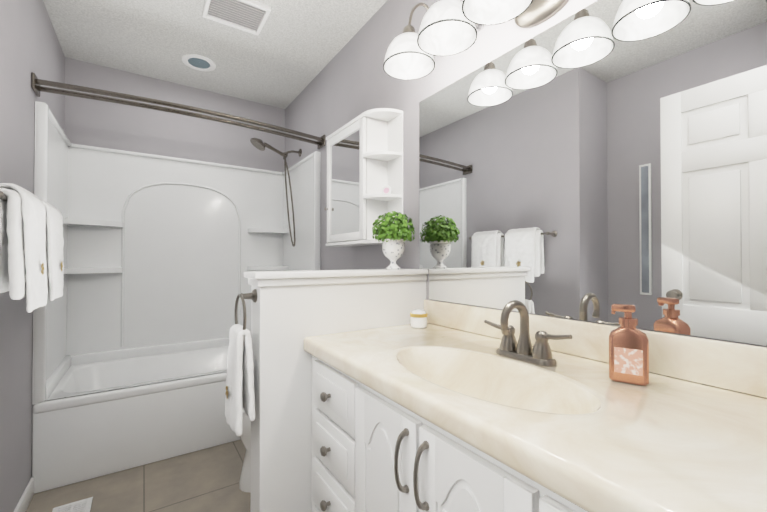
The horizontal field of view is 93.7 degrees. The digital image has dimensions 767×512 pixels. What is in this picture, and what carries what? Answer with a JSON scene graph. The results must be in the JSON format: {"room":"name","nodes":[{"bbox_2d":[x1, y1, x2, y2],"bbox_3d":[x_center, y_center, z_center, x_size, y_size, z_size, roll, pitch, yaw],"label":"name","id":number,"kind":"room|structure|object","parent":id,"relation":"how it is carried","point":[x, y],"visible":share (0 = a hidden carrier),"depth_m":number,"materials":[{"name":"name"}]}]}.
{"room":"bathroom","nodes":[
{"label":"bathroom","id":0,"kind":"room"},
{"bbox_2d":[0,0,64,511],"bbox_3d":[-1.817,-0.095,1.477,0.500,2.470,1.830,0,-1,-34],"label":"wall","id":1,"kind":"structure","parent":0,"point":[29,42],"depth_m":1.53,"materials":[{"name":"paint"}]},
{"bbox_2d":[0,183,63,312],"bbox_3d":[-1.346,-0.023,1.358,0.151,0.415,0.788,0,-1,-34],"label":"towel bar","id":2,"kind":"object","parent":1,"relation":"attached to","point":[31,250],"visible":1,"depth_m":1.16,"materials":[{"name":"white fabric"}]},
{"bbox_2d":[0,188,25,299],"bbox_3d":[-1.244,-0.036,1.222,0.089,0.352,0.312,0,-1,-34],"label":"bath towel","id":3,"kind":"object","parent":2,"relation":"hanging from","point":[13,206],"depth_m":1.12,"materials":[{"name":"white fabric"}]},
{"bbox_2d":[45,209,48,291],"bbox_3d":[-1.438,-0.028,1.513,0.087,0.362,0.312,0,-1,-34],"label":"bath towel","id":4,"kind":"object","parent":2,"relation":"hanging from","point":[46,210],"depth_m":1.43,"materials":[{"name":"white fabric"}]},
{"bbox_2d":[41,200,63,300],"bbox_3d":[-1.437,-0.024,1.514,0.124,0.410,0.252,0,-1,-34],"label":"hand towel","id":5,"kind":"object","parent":2,"relation":"hanging from","point":[54,244],"depth_m":1.47,"materials":[{"name":"white fabric"}]},
{"bbox_2d":[26,439,250,511],"bbox_3d":[-0.435,1.163,0.823,2.087,0.060,4.630,0,-1,-34],"label":"floor","id":6,"kind":"structure","parent":0,"point":[205,480],"depth_m":1.77,"materials":[{"name":"tile"}]},
{"bbox_2d":[14,477,33,511],"bbox_3d":[-1.383,1.095,1.277,0.012,0.085,1.060,0,-1,-34],"label":"baseboard","id":7,"kind":"structure","parent":6,"relation":"on","point":[25,500],"depth_m":1.58,"materials":[{"name":"white paint"}]},
{"bbox_2d":[52,497,92,511],"bbox_3d":[-1.348,1.136,1.537,0.140,0.007,0.290,0,-1,-34],"label":"floor vent","id":8,"kind":"object","parent":6,"relation":"in","point":[83,505],"visible":1,"depth_m":1.63,"materials":[{"name":"white paint"}]},
{"bbox_2d":[32,101,320,493],"bbox_3d":[-1.279,0.202,2.458,1.483,1.894,0.785,0,-1,-34],"label":"bathtub surround","id":9,"kind":"object","parent":6,"relation":"on","point":[133,324],"visible":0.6,"depth_m":2.50,"materials":[{"name":"white plastic"}]},
{"bbox_2d":[239,408,250,492],"bbox_3d":[-0.462,0.739,1.933,0.681,0.810,0.450,0,-1,-34],"label":"toilet","id":10,"kind":"object","parent":6,"relation":"on","point":[245,475],"visible":0.04,"depth_m":1.74,"materials":[{"name":"ceramic"}]},
{"bbox_2d":[244,269,427,511],"bbox_3d":[-0.152,0.598,1.432,0.742,1.082,0.164,0,-1,-34],"label":"wall","id":11,"kind":"structure","parent":6,"relation":"on","point":[291,311],"depth_m":1.26,"materials":[{"name":"white paint"}]},
{"bbox_2d":[225,289,256,435],"bbox_3d":[-0.481,0.340,1.214,0.093,0.453,0.193,0,-1,-34],"label":"towel ring","id":12,"kind":"object","parent":11,"relation":"attached to","point":[239,392],"visible":1,"depth_m":1.16,"materials":[{"name":"white fabric"}]},
{"bbox_2d":[372,211,414,269],"bbox_3d":[0.043,-0.069,1.561,0.200,0.253,0.184,0,-1,-34],"label":"potted plant","id":13,"kind":"object","parent":11,"relation":"on","point":[394,236],"visible":1,"depth_m":1.52,"materials":[{"name":"green plant"}]},
{"bbox_2d":[304,299,766,511],"bbox_3d":[0.279,0.659,0.919,0.594,0.950,1.204,0,-1,-34],"label":"bathroom vanity","id":14,"kind":"object","parent":6,"relation":"on","point":[448,408],"visible":0.94,"depth_m":0.74,"materials":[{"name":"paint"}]},
{"bbox_2d":[410,309,427,328],"bbox_3d":[0.143,0.252,1.458,0.071,0.073,0.071,0,-1,-34],"label":"candle jar","id":15,"kind":"object","parent":14,"relation":"on","point":[418,318],"visible":1,"depth_m":1.43,"materials":[{"name":"ceramic"}]},
{"bbox_2d":[484,300,571,366],"bbox_3d":[0.364,0.202,0.981,0.128,0.164,0.270,0,-1,-34],"label":"faucet","id":16,"kind":"object","parent":14,"relation":"on","point":[539,353],"visible":1,"depth_m":0.97,"materials":[{"name":"silver metal"}]},
{"bbox_2d":[609,304,648,385],"bbox_3d":[0.553,0.196,0.813,0.074,0.172,0.047,0,-1,34],"label":"soap dispenser","id":17,"kind":"object","parent":14,"relation":"on","point":[628,351],"visible":1,"depth_m":0.80,"materials":[{"name":"orange glass"}]},
{"bbox_2d":[62,57,284,398],"bbox_3d":[-1.733,-0.083,2.692,1.987,2.470,0.100,0,-1,-34],"label":"wall","id":18,"kind":"structure","parent":0,"point":[97,123],"depth_m":2.70,"materials":[{"name":"paint"}]},
{"bbox_2d":[43,0,386,108],"bbox_3d":[-0.435,-1.367,0.848,2.087,0.060,4.630,0,-1,-34],"label":"ceiling","id":19,"kind":"structure","parent":0,"point":[287,55],"depth_m":2.21,"materials":[{"name":"white paint"}]},
{"bbox_2d":[182,54,215,70],"bbox_3d":[-1.259,-1.315,2.456,0.210,0.010,0.210,0,-1,-34],"label":"recessed light","id":20,"kind":"object","parent":19,"relation":"in","point":[197,62],"visible":1,"depth_m":2.45,"materials":[{"name":"grey plastic"}]},
{"bbox_2d":[202,0,270,35],"bbox_3d":[-0.793,-1.314,1.937,0.300,0.022,0.260,0,-1,-34],"label":"ceiling vent","id":21,"kind":"object","parent":19,"relation":"in","point":[250,16],"visible":0.98,"depth_m":1.95,"materials":[{"name":"white paint"}]},
{"bbox_2d":[285,0,766,346],"bbox_3d":[0.034,-0.091,1.923,0.100,2.470,3.340,0,-1,-34],"label":"wall","id":22,"kind":"structure","parent":0,"point":[351,80],"depth_m":1.90,"materials":[{"name":"paint"}]},
{"bbox_2d":[31,72,325,148],"bbox_3d":[-1.039,-0.812,2.109,1.486,0.085,0.172,0,-1,-34],"label":"shower curtain rod","id":23,"kind":"object","parent":22,"relation":"attached to","point":[36,83],"visible":1,"depth_m":1.95,"materials":[{"name":"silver metal"}]},
{"bbox_2d":[250,138,301,246],"bbox_3d":[-0.813,-0.477,2.756,0.388,0.811,0.185,0,-1,-34],"label":"shower head","id":24,"kind":"object","parent":22,"relation":"attached to","point":[258,144],"visible":1,"depth_m":2.76},
{"bbox_2d":[324,108,402,246],"bbox_3d":[-0.130,-0.381,1.925,0.170,0.642,0.559,0,-1,-34],"label":"medicine cabinet","id":25,"kind":"object","parent":22,"relation":"attached to","point":[364,170],"visible":0.94,"depth_m":1.82,"materials":[{"name":"paint"}]},
{"bbox_2d":[382,186,390,193],"bbox_3d":[0.015,-0.321,1.768,0.034,0.051,0.042,0,-1,-34],"label":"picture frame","id":26,"kind":"object","parent":25,"relation":"attached to","point":[386,189],"depth_m":1.77,"materials":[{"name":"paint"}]},
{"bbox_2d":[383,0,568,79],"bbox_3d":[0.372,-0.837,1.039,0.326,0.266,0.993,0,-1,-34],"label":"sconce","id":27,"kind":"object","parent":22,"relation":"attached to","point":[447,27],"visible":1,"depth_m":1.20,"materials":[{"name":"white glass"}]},
{"bbox_2d":[419,0,766,345],"bbox_3d":[0.510,-0.260,1.115,0.006,0.888,1.243,0,-1,-34],"label":"vanity mirror","id":28,"kind":"object","parent":22,"relation":"attached to","point":[594,161],"visible":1,"depth_m":0.96,"materials":[{"name":"clear glass"}]}
]}

